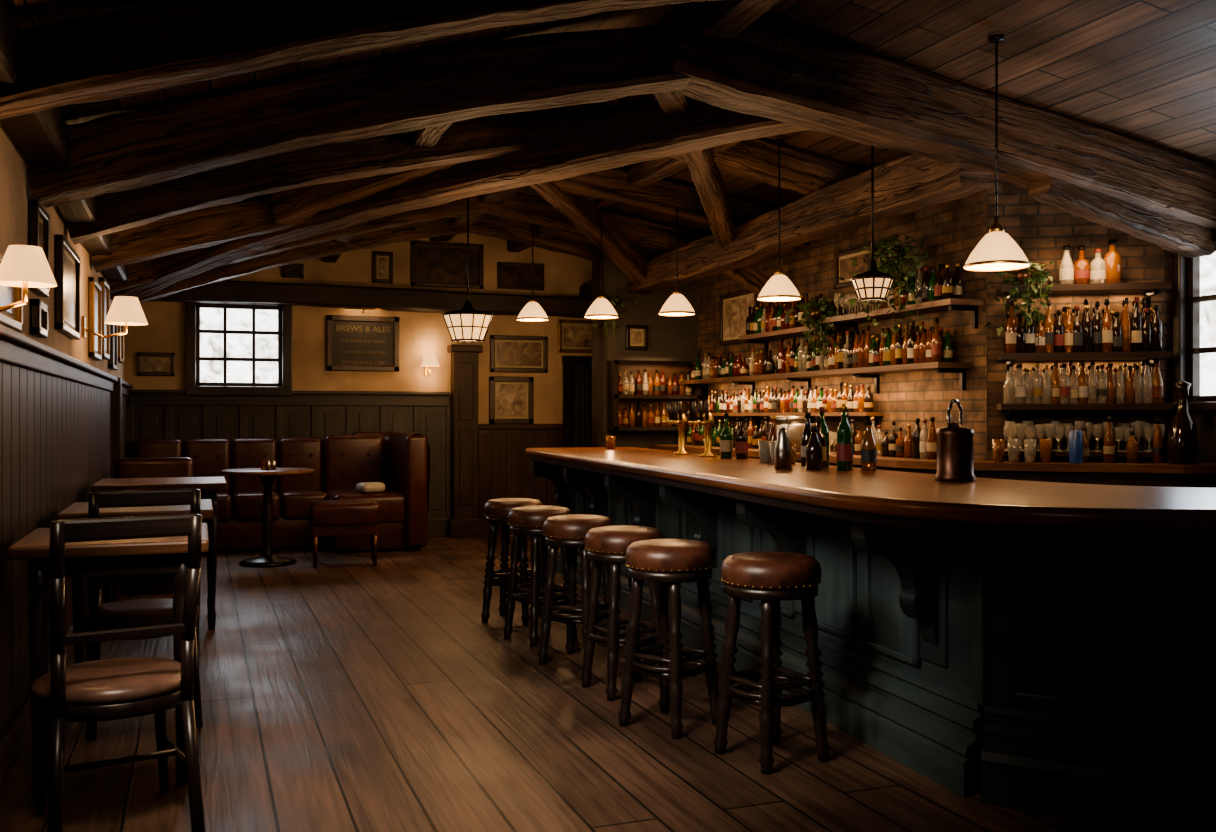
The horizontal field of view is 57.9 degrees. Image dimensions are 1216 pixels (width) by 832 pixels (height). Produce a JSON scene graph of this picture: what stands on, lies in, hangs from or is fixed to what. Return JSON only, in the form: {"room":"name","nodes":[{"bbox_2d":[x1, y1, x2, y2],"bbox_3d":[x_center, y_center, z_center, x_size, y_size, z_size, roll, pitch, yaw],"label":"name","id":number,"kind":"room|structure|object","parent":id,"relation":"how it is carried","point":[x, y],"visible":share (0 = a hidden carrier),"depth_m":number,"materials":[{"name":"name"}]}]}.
{"room":"bar","nodes":[
{"label":"bar","id":0,"kind":"room"},
{"bbox_2d":[0,123,124,380],"bbox_3d":[-2.684,0.010,4.951,0.150,2.680,13.550,0,0,-20],"label":"wall","id":1,"kind":"structure","parent":0,"point":[15,191],"depth_m":4.98,"materials":[{"name":"paint"}]},
{"bbox_2d":[0,252,22,332],"bbox_3d":[-2.306,-0.470,4.211,0.040,0.260,0.600,0,0,-20],"label":"framed picture","id":2,"kind":"object","parent":1,"relation":"attached to","point":[12,318],"visible":0.43,"depth_m":4.32,"materials":[{"name":"wood"}]},
{"bbox_2d":[0,245,56,311],"bbox_3d":[-2.021,-0.464,3.751,0.257,0.228,0.196,0,0,-20],"label":"wall sconce","id":3,"kind":"object","parent":1,"relation":"attached to","point":[25,266],"visible":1,"depth_m":3.71,"materials":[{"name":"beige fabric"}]},
{"bbox_2d":[30,299,47,337],"bbox_3d":[-2.637,-0.450,5.101,0.040,0.160,0.300,0,0,-20],"label":"framed picture","id":4,"kind":"object","parent":1,"relation":"attached to","point":[38,308],"visible":1,"depth_m":4.97,"materials":[{"name":"brown wood"}]},
{"bbox_2d":[29,199,49,296],"bbox_3d":[-2.637,-0.770,5.101,0.040,0.400,0.400,0,0,-20],"label":"framed picture","id":5,"kind":"object","parent":1,"relation":"attached to","point":[39,219],"visible":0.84,"depth_m":5.08,"materials":[{"name":"brown wood"}]},
{"bbox_2d":[0,583,103,789],"bbox_3d":[-2.590,1.270,4.985,0.050,0.160,13.250,0,0,-20],"label":"baseboard","id":6,"kind":"structure","parent":1,"relation":"attached to","point":[16,735],"depth_m":4.31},
{"bbox_2d":[0,324,132,738],"bbox_3d":[-2.567,0.515,4.994,0.100,1.670,13.250,0,0,-20],"label":"wall paneling","id":7,"kind":"structure","parent":1,"relation":"attached to","point":[63,418],"depth_m":4.95,"materials":[{"name":"wood"}]},
{"bbox_2d":[55,234,79,339],"bbox_3d":[-3.054,-0.710,6.227,0.040,0.500,0.900,0,0,-20],"label":"framed picture","id":8,"kind":"object","parent":1,"relation":"attached to","point":[67,261],"visible":1,"depth_m":6.13,"materials":[{"name":"brown wood"}]},
{"bbox_2d":[0,0,140,304],"bbox_3d":[-2.548,-1.201,5.028,0.193,0.244,13.200,0,0,-20],"label":"beam","id":9,"kind":"structure","parent":1,"relation":"attached to","point":[42,137],"depth_m":4.53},
{"bbox_2d":[88,277,101,360],"bbox_3d":[-3.645,-0.680,7.821,0.040,0.550,0.600,0,0,-20],"label":"framed picture","id":10,"kind":"object","parent":1,"relation":"attached to","point":[94,288],"visible":1,"depth_m":7.56,"materials":[{"name":"wood"}]},
{"bbox_2d":[99,277,109,359],"bbox_3d":[-3.923,-0.750,8.571,0.040,0.600,0.550,0,0,-20],"label":"framed picture","id":11,"kind":"object","parent":1,"relation":"attached to","point":[104,284],"visible":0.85,"depth_m":8.61,"materials":[{"name":"wood"}]},
{"bbox_2d":[81,296,147,338],"bbox_3d":[-3.195,-0.636,7.134,0.393,0.272,0.264,0,0,-20],"label":"wall sconce","id":12,"kind":"object","parent":1,"relation":"attached to","point":[124,310],"visible":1,"depth_m":7.08,"materials":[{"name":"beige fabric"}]},
{"bbox_2d":[125,233,591,447],"bbox_3d":[-2.168,-0.440,12.288,5.920,3.580,0.150,0,0,-20],"label":"wall","id":13,"kind":"structure","parent":0,"point":[420,333],"depth_m":12.16,"materials":[{"name":"paint"}]},
{"bbox_2d":[137,352,174,375],"bbox_3d":[-4.629,-0.530,11.272,0.360,0.240,0.040,0,0,-20],"label":"framed photograph","id":14,"kind":"object","parent":13,"relation":"attached to","point":[148,363],"visible":1,"depth_m":11.27,"materials":[{"name":"brown wood"}]},
{"bbox_2d":[185,302,291,395],"bbox_3d":[-3.879,-0.740,11.579,1.060,1.060,0.180,0,0,-20],"label":"window","id":15,"kind":"structure","parent":13,"relation":"in","point":[233,349],"depth_m":11.62,"materials":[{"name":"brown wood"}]},
{"bbox_2d":[127,389,451,536],"bbox_3d":[-3.316,0.540,11.745,3.370,1.620,0.070,0,0,-20],"label":"wall paneling","id":16,"kind":"structure","parent":13,"relation":"attached to","point":[151,414],"depth_m":11.79,"materials":[{"name":"wood"}]},
{"bbox_2d":[326,315,398,371],"bbox_3d":[-2.669,-0.790,11.999,0.780,0.600,0.040,0,0,-20],"label":"sign board","id":17,"kind":"object","parent":13,"relation":"attached to","point":[353,343],"visible":1,"depth_m":11.99,"materials":[{"name":"brown wood"}]},
{"bbox_2d":[150,280,587,317],"bbox_3d":[-2.508,-1.270,11.910,5.022,0.259,0.266,0,0,-20],"label":"tie beam","id":18,"kind":"structure","parent":13,"relation":"attached to","point":[225,291],"depth_m":11.77,"materials":[{"name":"wood"}]},
{"bbox_2d":[372,251,392,282],"bbox_3d":[-2.472,-1.630,12.072,0.220,0.340,0.040,0,0,-20],"label":"framed picture","id":19,"kind":"object","parent":13,"relation":"attached to","point":[382,262],"visible":1,"depth_m":12.07,"materials":[{"name":"brown wood"}]},
{"bbox_2d":[411,241,483,288],"bbox_3d":[-1.797,-1.690,12.322,0.820,0.500,0.040,0,0,-20],"label":"framed painting","id":20,"kind":"object","parent":13,"relation":"attached to","point":[433,264],"visible":0.98,"depth_m":12.32,"materials":[{"name":"brown wood"}]},
{"bbox_2d":[489,376,533,423],"bbox_3d":[-1.103,-0.180,12.579,0.520,0.540,0.040,0,0,-20],"label":"framed photograph","id":21,"kind":"object","parent":13,"relation":"attached to","point":[511,399],"visible":1,"depth_m":12.57,"materials":[{"name":"paper"}]},
{"bbox_2d":[490,335,547,372],"bbox_3d":[-1.019,-0.710,12.611,0.680,0.420,0.040,0,0,-20],"label":"framed picture","id":22,"kind":"object","parent":13,"relation":"attached to","point":[508,353],"visible":1,"depth_m":12.61,"materials":[{"name":"paper"}]},
{"bbox_2d":[478,424,562,534],"bbox_3d":[-1.012,0.720,12.605,1.030,1.260,0.060,0,0,-20],"label":"wainscoting","id":23,"kind":"structure","parent":13,"relation":"attached to","point":[504,465],"depth_m":12.56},
{"bbox_2d":[497,262,543,290],"bbox_3d":[-1.000,-1.600,12.618,0.550,0.300,0.040,0,0,-20],"label":"framed painting","id":24,"kind":"object","parent":13,"relation":"attached to","point":[518,276],"visible":1,"depth_m":12.61,"materials":[{"name":"brown wood"}]},
{"bbox_2d":[558,320,591,352],"bbox_3d":[-0.353,-0.930,12.858,0.480,0.380,0.040,0,0,-20],"label":"framed picture","id":25,"kind":"object","parent":13,"relation":"attached to","point":[574,336],"visible":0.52,"depth_m":12.85,"materials":[{"name":"beige paper"}]},
{"bbox_2d":[562,356,591,447],"bbox_3d":[-0.187,0.325,12.970,0.770,2.050,0.150,0,0,-20],"label":"door","id":26,"kind":"structure","parent":13,"relation":"in","point":[577,370],"depth_m":12.93,"materials":[{"name":"brown wood"}]},
{"bbox_2d":[0,534,1185,831],"bbox_3d":[0.543,1.400,6.228,7.250,0.100,13.700,0,0,-20],"label":"floor","id":27,"kind":"structure","parent":0,"point":[346,693],"depth_m":4.52,"materials":[{"name":"brown wood"}]},
{"bbox_2d":[7,523,208,800],"bbox_3d":[-1.875,0.900,4.206,0.650,0.900,0.710,0,0,-20],"label":"pub table","id":28,"kind":"object","parent":27,"relation":"on","point":[156,555],"visible":0.52,"depth_m":3.90,"materials":[{"name":"brown wood"}]},
{"bbox_2d":[31,514,204,831],"bbox_3d":[-1.636,0.834,3.652,0.490,1.039,0.546,0,0,-33],"label":"dining chair","id":29,"kind":"object","parent":27,"relation":"on","point":[130,687],"visible":1,"depth_m":3.51,"materials":[{"name":"wood"}]},
{"bbox_2d":[56,499,212,663],"bbox_3d":[-2.344,0.900,5.514,0.680,0.900,0.730,0,0,-20],"label":"pub table","id":30,"kind":"object","parent":27,"relation":"on","point":[77,510],"visible":0.2,"depth_m":5.18,"materials":[{"name":"brown wood"}]},
{"bbox_2d":[80,489,202,740],"bbox_3d":[-2.082,0.834,4.904,0.490,1.039,0.546,0,0,-27],"label":"dining chair","id":31,"kind":"object","parent":27,"relation":"on","point":[156,611],"visible":0.51,"depth_m":4.71,"materials":[{"name":"wood"}]},
{"bbox_2d":[115,457,192,596],"bbox_3d":[-3.515,0.840,8.514,0.570,1.020,0.510,0,0,-20],"label":"chair","id":32,"kind":"object","parent":27,"relation":"on","point":[173,466],"visible":0.14,"depth_m":8.56,"materials":[{"name":"brown wood"}]},
{"bbox_2d":[90,477,226,629],"bbox_3d":[-2.893,0.885,7.139,0.780,0.930,0.800,0,0,-20],"label":"pub table","id":33,"kind":"object","parent":27,"relation":"on","point":[209,487],"visible":0.49,"depth_m":6.93,"materials":[{"name":"brown wood"}]},
{"bbox_2d":[220,468,314,566],"bbox_3d":[-3.108,0.920,10.046,0.830,0.860,0.830,0,0,-20],"label":"round pedestal table","id":34,"kind":"object","parent":27,"relation":"on","point":[267,558],"visible":0.98,"depth_m":9.99,"materials":[{"name":"brown wood"}]},
{"bbox_2d":[134,432,429,551],"bbox_3d":[-3.287,0.750,11.090,2.790,1.160,1.242,0,0,-20],"label":"banquette","id":35,"kind":"object","parent":27,"relation":"on","point":[400,461],"visible":0.63,"depth_m":11.10,"materials":[{"name":"leather"}]},
{"bbox_2d":[309,499,380,567],"bbox_3d":[-2.402,1.065,10.041,0.620,0.570,0.500,0,0,-15],"label":"leather ottoman","id":36,"kind":"object","parent":27,"relation":"on","point":[326,517],"visible":1,"depth_m":9.82,"materials":[{"name":"brown leather"}]},
{"bbox_2d":[447,345,482,537],"bbox_3d":[-1.601,0.280,12.311,0.360,2.140,0.198,0,0,-20],"label":"post","id":37,"kind":"object","parent":27,"relation":"on","point":[464,522],"visible":1,"depth_m":12.24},
{"bbox_2d":[481,498,542,624],"bbox_3d":[-0.623,0.951,7.288,0.396,0.802,0.396,0,0,18],"label":"bar stool","id":38,"kind":"object","parent":27,"relation":"on","point":[496,511],"visible":0.52,"depth_m":7.18,"materials":[{"name":"wood"}]},
{"bbox_2d":[503,505,577,646],"bbox_3d":[-0.409,0.951,6.653,0.396,0.802,0.396,0,0,-38],"label":"bar stool","id":39,"kind":"object","parent":27,"relation":"on","point":[523,520],"visible":0.73,"depth_m":6.54,"materials":[{"name":"wood"}]},
{"bbox_2d":[538,514,618,664],"bbox_3d":[-0.161,0.951,6.041,0.396,0.802,0.396,0,0,30],"label":"bar stool","id":40,"kind":"object","parent":27,"relation":"on","point":[569,531],"visible":0.62,"depth_m":5.97,"materials":[{"name":"brown leather"}]},
{"bbox_2d":[580,525,663,700],"bbox_3d":[0.082,0.951,5.416,0.396,0.802,0.396,0,0,-26],"label":"bar stool","id":41,"kind":"object","parent":27,"relation":"on","point":[606,544],"visible":0.68,"depth_m":5.30,"materials":[{"name":"brown leather"}]},
{"bbox_2d":[618,539,718,738],"bbox_3d":[0.273,0.951,4.815,0.396,0.802,0.396,0,0,41],"label":"bar stool","id":42,"kind":"object","parent":27,"relation":"on","point":[670,562],"visible":1,"depth_m":4.74,"materials":[{"name":"brown leather"}]},
{"bbox_2d":[713,551,829,773],"bbox_3d":[0.645,0.951,4.356,0.396,0.802,0.396,0,0,-32],"label":"bar stool","id":43,"kind":"object","parent":27,"relation":"on","point":[770,577],"visible":1,"depth_m":4.27,"materials":[{"name":"brown leather"}]},
{"bbox_2d":[525,447,1215,831],"bbox_3d":[1.395,0.815,6.545,2.853,1.070,7.361,0,0,-20],"label":"bar counter","id":44,"kind":"object","parent":27,"relation":"on","point":[1044,648],"depth_m":3.88,"materials":[{"name":"teal paint"}]},
{"bbox_2d":[688,401,716,456],"bbox_3d":[0.661,0.089,7.498,0.166,0.382,0.236,0,0,-20],"label":"tap","id":45,"kind":"object","parent":44,"relation":"on","point":[707,420],"visible":0.99,"depth_m":7.48,"materials":[{"name":"gold metal"}]},
{"bbox_2d":[720,413,747,458],"label":"wine bottles","id":46,"kind":"object","parent":44,"relation":"on","point":[726,437],"depth_m":7.18,"materials":[{"name":"green glass"}]},
{"bbox_2d":[774,427,790,468],"bbox_3d":[0.928,0.170,5.837,0.090,0.220,0.090,0,0,-20],"label":"cocktail shaker","id":47,"kind":"object","parent":44,"relation":"on","point":[782,446],"visible":1,"depth_m":5.80,"materials":[{"name":"metal"}]},
{"bbox_2d":[801,407,828,469],"label":"wine bottles","id":48,"kind":"object","parent":44,"relation":"on","point":[814,448],"depth_m":5.86,"materials":[{"name":"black glass"}]},
{"bbox_2d":[837,404,852,470],"label":"wine bottles","id":49,"kind":"object","parent":44,"relation":"on","point":[844,431],"depth_m":5.58,"materials":[{"name":"green glass"}]},
{"bbox_2d":[861,420,876,470],"label":"wine bottles","id":50,"kind":"object","parent":44,"relation":"on","point":[868,446],"depth_m":5.59,"materials":[{"name":"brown glass"}]},
{"bbox_2d":[935,399,975,481],"bbox_3d":[1.517,0.103,4.772,0.195,0.353,0.170,0,0,-6],"label":"jug","id":51,"kind":"object","parent":44,"relation":"on","point":[955,458],"visible":1,"depth_m":4.71,"materials":[{"name":"metal"}]},
{"bbox_2d":[650,444,1215,487],"bbox_3d":[1.869,0.825,8.927,1.421,1.050,5.898,0,0,-32],"label":"countertop","id":52,"kind":"structure","parent":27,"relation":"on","point":[1202,475],"depth_m":6.96,"materials":[{"name":"brown wood"}]},
{"bbox_2d":[687,416,770,448],"bbox_3d":[1.164,0.151,10.521,0.084,0.296,1.876,0,0,-20],"label":"liquor bottles","id":53,"kind":"object","parent":52,"relation":"on","point":[695,436],"visible":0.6,"depth_m":10.46,"materials":[{"name":"orange glass"}]},
{"bbox_2d":[766,416,815,451],"bbox_3d":[1.529,0.150,9.206,0.350,0.300,0.350,0,0,-20],"label":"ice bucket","id":54,"kind":"object","parent":52,"relation":"on","point":[794,425],"visible":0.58,"depth_m":9.04,"materials":[{"name":"metal"}]},
{"bbox_2d":[851,417,936,458],"bbox_3d":[2.072,0.153,8.073,0.076,0.292,1.062,0,0,-20],"label":"liquor bottles","id":55,"kind":"object","parent":52,"relation":"on","point":[922,444],"visible":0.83,"depth_m":7.85,"materials":[{"name":"orange glass"}]},
{"bbox_2d":[992,439,1051,462],"bbox_3d":[2.671,0.224,7.095,0.365,0.150,0.118,0,0,20],"label":"glasses","id":56,"kind":"object","parent":52,"relation":"on","point":[998,445],"visible":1,"depth_m":7.07,"materials":[{"name":"clear glass"}]},
{"bbox_2d":[1167,381,1198,464],"bbox_3d":[3.569,0.040,6.827,0.180,0.520,0.180,0,0,-20],"label":"glass decanter","id":57,"kind":"object","parent":52,"relation":"on","point":[1183,442],"visible":1,"depth_m":6.78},
{"bbox_2d":[2,0,1215,247],"bbox_3d":[0.534,-1.762,6.224,7.170,1.036,13.700,0,0,-20],"label":"ceiling","id":58,"kind":"structure","parent":0,"point":[1143,70],"depth_m":5.74,"materials":[{"name":"brown wood"}]},
{"bbox_2d":[322,123,451,262],"bbox_3d":[-1.908,-1.756,8.881,0.173,0.199,6.380,0,0,-20],"label":"beam","id":59,"kind":"structure","parent":58,"relation":"attached to","point":[426,137],"depth_m":6.75,"materials":[{"name":"brown wood"}]},
{"bbox_2d":[0,0,913,302],"bbox_3d":[0.353,-1.569,6.687,6.826,1.143,10.150,0,0,-20],"label":"rafters","id":60,"kind":"object","parent":58,"relation":"attached to","point":[167,44],"visible":0.52,"depth_m":6.50,"materials":[{"name":"brown wood"}]},
{"bbox_2d":[272,103,602,223],"bbox_3d":[-1.228,-1.746,7.540,2.616,0.678,0.186,0,0,24],"label":"beam","id":61,"kind":"structure","parent":60,"relation":"attached to","point":[291,206],"depth_m":7.70,"materials":[{"name":"brown wood"}]},
{"bbox_2d":[110,97,807,299],"bbox_3d":[-1.500,-1.467,7.896,6.404,0.942,0.322,0,0,31],"label":"beam","id":62,"kind":"structure","parent":60,"relation":"attached to","point":[640,132],"depth_m":7.15,"materials":[{"name":"brown wood"}]},
{"bbox_2d":[529,181,645,284],"bbox_3d":[-0.115,-1.686,9.932,0.210,0.702,2.806,0,0,20],"label":"beam","id":63,"kind":"structure","parent":60,"relation":"attached to","point":[583,214],"depth_m":9.89,"materials":[{"name":"brown wood"}]},
{"bbox_2d":[654,92,735,247],"bbox_3d":[0.665,-1.734,7.711,0.191,0.609,3.352,0,0,12],"label":"beam","id":64,"kind":"structure","parent":60,"relation":"attached to","point":[707,179],"depth_m":7.80,"materials":[{"name":"brown wood"}]},
{"bbox_2d":[579,152,993,308],"bbox_3d":[0.982,-1.445,9.712,0.303,0.443,6.835,0,0,-20],"label":"beam","id":65,"kind":"structure","parent":60,"relation":"attached to","point":[908,182],"depth_m":7.88,"materials":[{"name":"brown wood"}]},
{"bbox_2d":[722,265,785,307],"bbox_3d":[1.303,-1.215,9.870,0.678,0.481,0.167,0,0,-20],"label":"brace","id":66,"kind":"object","parent":65,"relation":"attached to","point":[751,279],"visible":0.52,"depth_m":9.80,"materials":[{"name":"brown wood"}]},
{"bbox_2d":[442,197,492,342],"bbox_3d":[-1.210,-1.355,9.502,0.449,1.426,0.449,0,0,-20],"label":"hanging lantern","id":67,"kind":"object","parent":58,"relation":"hanging from","point":[467,324],"visible":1,"depth_m":9.38,"materials":[{"name":"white glass"}]},
{"bbox_2d":[584,207,618,318],"bbox_3d":[-0.058,-1.443,9.791,0.310,1.133,0.310,0,0,-20],"label":"pendant lamp","id":68,"kind":"object","parent":58,"relation":"hanging from","point":[601,308],"visible":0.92,"depth_m":9.72,"materials":[{"name":"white glass"}]},
{"bbox_2d":[429,0,780,240],"bbox_3d":[0.397,-2.082,6.120,0.261,0.302,13.200,0,0,-20],"label":"ridge beam","id":69,"kind":"structure","parent":58,"relation":"attached to","point":[725,19],"depth_m":5.56,"materials":[{"name":"brown wood"}]},
{"bbox_2d":[27,2,1215,257],"bbox_3d":[0.625,-1.560,5.950,6.840,1.197,0.507,0,0,-18],"label":"beam","id":70,"kind":"structure","parent":58,"relation":"attached to","point":[1165,198],"depth_m":5.66,"materials":[{"name":"brown wood"}]},
{"bbox_2d":[507,141,740,251],"bbox_3d":[0.067,-1.940,9.453,0.180,0.198,6.681,0,0,-20],"label":"beam","id":71,"kind":"structure","parent":58,"relation":"attached to","point":[643,174],"depth_m":8.79,"materials":[{"name":"brown wood"}]},
{"bbox_2d":[659,182,695,315],"bbox_3d":[0.576,-1.394,9.173,0.310,1.096,0.310,0,0,-20],"label":"pendant lamp","id":72,"kind":"object","parent":58,"relation":"hanging from","point":[676,304],"visible":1,"depth_m":9.12,"materials":[{"name":"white glass"}]},
{"bbox_2d":[757,139,800,301],"bbox_3d":[1.198,-1.373,7.697,0.310,1.113,0.310,0,0,-20],"label":"pendant lamp","id":73,"kind":"object","parent":58,"relation":"hanging from","point":[779,288],"visible":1,"depth_m":7.65,"materials":[{"name":"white glass"}]},
{"bbox_2d":[850,146,894,301],"bbox_3d":[1.661,-1.312,6.909,0.279,1.179,0.279,0,0,-20],"label":"hanging lantern","id":74,"kind":"object","parent":58,"relation":"hanging from","point":[873,285],"visible":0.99,"depth_m":6.84,"materials":[{"name":"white glass"}]},
{"bbox_2d":[963,34,1030,270],"bbox_3d":[1.977,-1.343,5.597,0.326,1.173,0.326,0,0,-20],"label":"pendant lamp","id":75,"kind":"object","parent":58,"relation":"hanging from","point":[996,251],"visible":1,"depth_m":5.56,"materials":[{"name":"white glass"}]},
{"bbox_2d":[592,243,697,448],"bbox_3d":[0.406,-0.225,11.616,1.160,3.150,0.180,0,0,-20],"label":"wall partition","id":76,"kind":"structure","parent":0,"point":[670,338],"depth_m":11.50,"materials":[{"name":"paint"}]},
{"bbox_2d":[607,360,700,430],"bbox_3d":[0.481,-0.210,11.457,0.970,0.720,0.230,0,0,-20],"label":"shelf","id":77,"kind":"object","parent":76,"relation":"attached to","point":[615,400],"visible":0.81,"depth_m":11.43,"materials":[{"name":"brown wood"}]},
{"bbox_2d":[618,402,690,426],"bbox_3d":[0.478,-0.019,11.462,0.854,0.257,0.081,0,0,-20],"label":"liquor bottles","id":78,"kind":"object","parent":77,"relation":"in","point":[638,418],"visible":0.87,"depth_m":11.41,"materials":[{"name":"orange glass"}]},
{"bbox_2d":[618,369,691,394],"bbox_3d":[0.483,-0.355,11.463,0.851,0.268,0.086,0,0,-20],"label":"liquor bottles","id":79,"kind":"object","parent":77,"relation":"in","point":[657,386],"visible":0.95,"depth_m":11.44,"materials":[{"name":"multicoloured glass"}]},
{"bbox_2d":[698,189,986,459],"bbox_3d":[1.576,-0.225,10.344,0.150,3.150,6.100,0,0,-20],"label":"wall","id":80,"kind":"structure","parent":0,"point":[954,228],"depth_m":8.28,"materials":[{"name":"brick"}]},
{"bbox_2d":[720,290,758,344],"bbox_3d":[1.287,-0.970,10.845,0.040,0.500,0.780,0,0,-20],"label":"framed poster","id":81,"kind":"object","parent":80,"relation":"attached to","point":[734,311],"visible":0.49,"depth_m":10.91,"materials":[{"name":"brown wood"}]},
{"bbox_2d":[739,325,840,355],"bbox_3d":[1.584,-0.655,9.733,0.260,0.190,1.350,0,0,-20],"label":"shelf","id":82,"kind":"object","parent":80,"relation":"attached to","point":[760,338],"visible":0.66,"depth_m":9.71,"materials":[{"name":"brown wood"}]},
{"bbox_2d":[745,293,828,334],"bbox_3d":[1.569,-0.900,9.727,0.172,0.298,1.254,0,0,-20],"label":"liquor bottles","id":83,"kind":"object","parent":82,"relation":"on","point":[768,319],"visible":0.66,"depth_m":9.77,"materials":[{"name":"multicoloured glass"}]},
{"bbox_2d":[784,298,842,368],"bbox_3d":[1.711,-0.675,9.007,0.437,0.579,0.624,0,0,-20],"label":"trailing ivy","id":84,"kind":"object","parent":82,"relation":"on","point":[816,311],"visible":0.98,"depth_m":8.95,"materials":[{"name":"green plant"}]},
{"bbox_2d":[697,412,882,431],"bbox_3d":[1.535,0.060,10.009,0.160,0.180,3.100,0,0,-20],"label":"shelf","id":85,"kind":"object","parent":80,"relation":"attached to","point":[866,415],"visible":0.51,"depth_m":9.55,"materials":[{"name":"brown wood"}]},
{"bbox_2d":[707,382,872,412],"bbox_3d":[1.544,-0.155,9.981,0.090,0.248,2.953,0,0,-20],"label":"liquor bottles","id":86,"kind":"object","parent":85,"relation":"on","point":[861,401],"visible":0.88,"depth_m":9.71,"materials":[{"name":"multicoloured glass"}]},
{"bbox_2d":[680,362,971,398],"bbox_3d":[1.635,-0.275,9.566,0.280,0.190,4.300,0,0,-20],"label":"shelf","id":87,"kind":"object","parent":80,"relation":"attached to","point":[940,367],"visible":0.94,"depth_m":8.64,"materials":[{"name":"brown wood"}]},
{"bbox_2d":[691,349,774,379],"bbox_3d":[1.177,-0.506,10.628,0.083,0.270,1.688,0,0,-20],"label":"liquor bottles","id":88,"kind":"object","parent":87,"relation":"on","point":[761,365],"visible":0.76,"depth_m":10.54,"materials":[{"name":"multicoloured glass"}]},
{"bbox_2d":[778,318,952,372],"bbox_3d":[1.952,-0.530,8.694,0.174,0.319,2.249,0,0,-20],"label":"liquor bottles","id":89,"kind":"object","parent":87,"relation":"on","point":[917,348],"visible":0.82,"depth_m":8.42,"materials":[{"name":"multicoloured glass"}]},
{"bbox_2d":[834,241,886,288],"bbox_3d":[2.024,-1.210,8.857,0.040,0.300,0.700,0,0,-20],"label":"framed poster","id":90,"kind":"object","parent":80,"relation":"attached to","point":[843,268],"visible":0.62,"depth_m":8.98,"materials":[{"name":"paper"}]},
{"bbox_2d":[822,298,984,341],"bbox_3d":[2.145,-0.695,8.192,0.280,0.190,1.630,0,0,-20],"label":"shelf","id":91,"kind":"object","parent":80,"relation":"attached to","point":[849,320],"visible":0.87,"depth_m":7.85,"materials":[{"name":"brown wood"}]},
{"bbox_2d":[838,234,936,375],"bbox_3d":[2.072,-0.806,7.953,0.635,1.026,0.762,0,0,-20],"label":"trailing ivy","id":92,"kind":"object","parent":91,"relation":"on","point":[890,253],"visible":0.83,"depth_m":7.89,"materials":[{"name":"green plant"}]},
{"bbox_2d":[881,263,961,308],"bbox_3d":[2.239,-0.927,7.873,0.170,0.273,0.802,0,0,-20],"label":"liquor bottles","id":93,"kind":"object","parent":91,"relation":"on","point":[941,285],"visible":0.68,"depth_m":7.65,"materials":[{"name":"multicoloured glass"}]},
{"bbox_2d":[987,178,1176,461],"bbox_3d":[3.181,-0.200,7.526,1.200,3.100,0.900,0,0,-20],"label":"wall","id":94,"kind":"structure","parent":0,"point":[1041,230],"depth_m":7.36,"materials":[{"name":"brick"}]},
{"bbox_2d":[996,351,1171,373],"bbox_3d":[3.097,-0.315,7.202,1.027,0.190,0.270,0,0,12],"label":"shelf","id":95,"kind":"object","parent":94,"relation":"attached to","point":[1153,357],"visible":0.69,"depth_m":7.09,"materials":[{"name":"brown wood"}]},
{"bbox_2d":[1005,297,1161,352],"bbox_3d":[3.096,-0.589,7.192,0.953,0.355,0.173,0,0,12],"label":"liquor bottles","id":96,"kind":"object","parent":95,"relation":"on","point":[1135,333],"visible":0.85,"depth_m":7.12,"materials":[{"name":"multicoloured glass"}]},
{"bbox_2d":[996,282,1171,317],"bbox_3d":[3.097,-0.755,7.202,1.027,0.190,0.270,0,0,12],"label":"shelf","id":97,"kind":"object","parent":94,"relation":"attached to","point":[1150,289],"visible":0.76,"depth_m":7.10,"materials":[{"name":"brown wood"}]},
{"bbox_2d":[985,261,1054,370],"bbox_3d":[2.711,-0.669,7.216,0.419,0.748,0.574,0,0,12],"label":"trailing ivy","id":98,"kind":"object","parent":97,"relation":"on","point":[1027,275],"visible":0.82,"depth_m":7.16,"materials":[{"name":"green plant"}]},
{"bbox_2d":[1059,240,1120,283],"bbox_3d":[3.158,-0.999,7.207,0.380,0.296,0.113,0,0,14],"label":"decorative bottles","id":99,"kind":"object","parent":97,"relation":"on","point":[1108,269],"visible":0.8,"depth_m":7.17,"materials":[{"name":"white glass"}]},
{"bbox_2d":[996,403,1171,423],"bbox_3d":[3.097,0.015,7.202,1.027,0.190,0.270,0,0,12],"label":"shelf","id":100,"kind":"object","parent":94,"relation":"attached to","point":[1150,408],"visible":0.79,"depth_m":7.08,"materials":[{"name":"brown wood"}]},
{"bbox_2d":[1003,361,1162,403],"bbox_3d":[3.099,-0.219,7.194,0.961,0.276,0.173,0,0,12],"label":"bottles","id":101,"kind":"object","parent":100,"relation":"on","point":[1097,387],"visible":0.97,"depth_m":7.13,"materials":[{"name":"clear glass"}]},
{"bbox_2d":[1004,451,1167,461],"bbox_3d":[3.099,0.320,7.212,1.027,0.180,0.250,0,0,12],"label":"shelf","id":102,"kind":"object","parent":94,"relation":"attached to","point":[1148,456],"visible":0.34,"depth_m":7.08,"materials":[{"name":"brown wood"}]},
{"bbox_2d":[1003,421,1164,451],"bbox_3d":[3.097,0.130,7.192,0.961,0.198,0.246,0,0,12],"label":"glasses","id":103,"kind":"object","parent":102,"relation":"on","point":[1056,430],"visible":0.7,"depth_m":7.12,"materials":[{"name":"clear glass"}]},
{"bbox_2d":[1189,411,1215,462],"bbox_3d":[4.969,-0.150,4.216,0.150,3.000,6.550,0,0,-20],"label":"wall","id":104,"kind":"structure","parent":0,"point":[1205,421],"depth_m":7.05,"materials":[{"name":"paint"}]},
{"bbox_2d":[1171,233,1215,410],"bbox_3d":[3.978,-0.590,6.686,0.180,1.120,1.190,0,0,-20],"label":"window","id":105,"kind":"structure","parent":104,"relation":"in","point":[1194,279],"depth_m":7.16,"materials":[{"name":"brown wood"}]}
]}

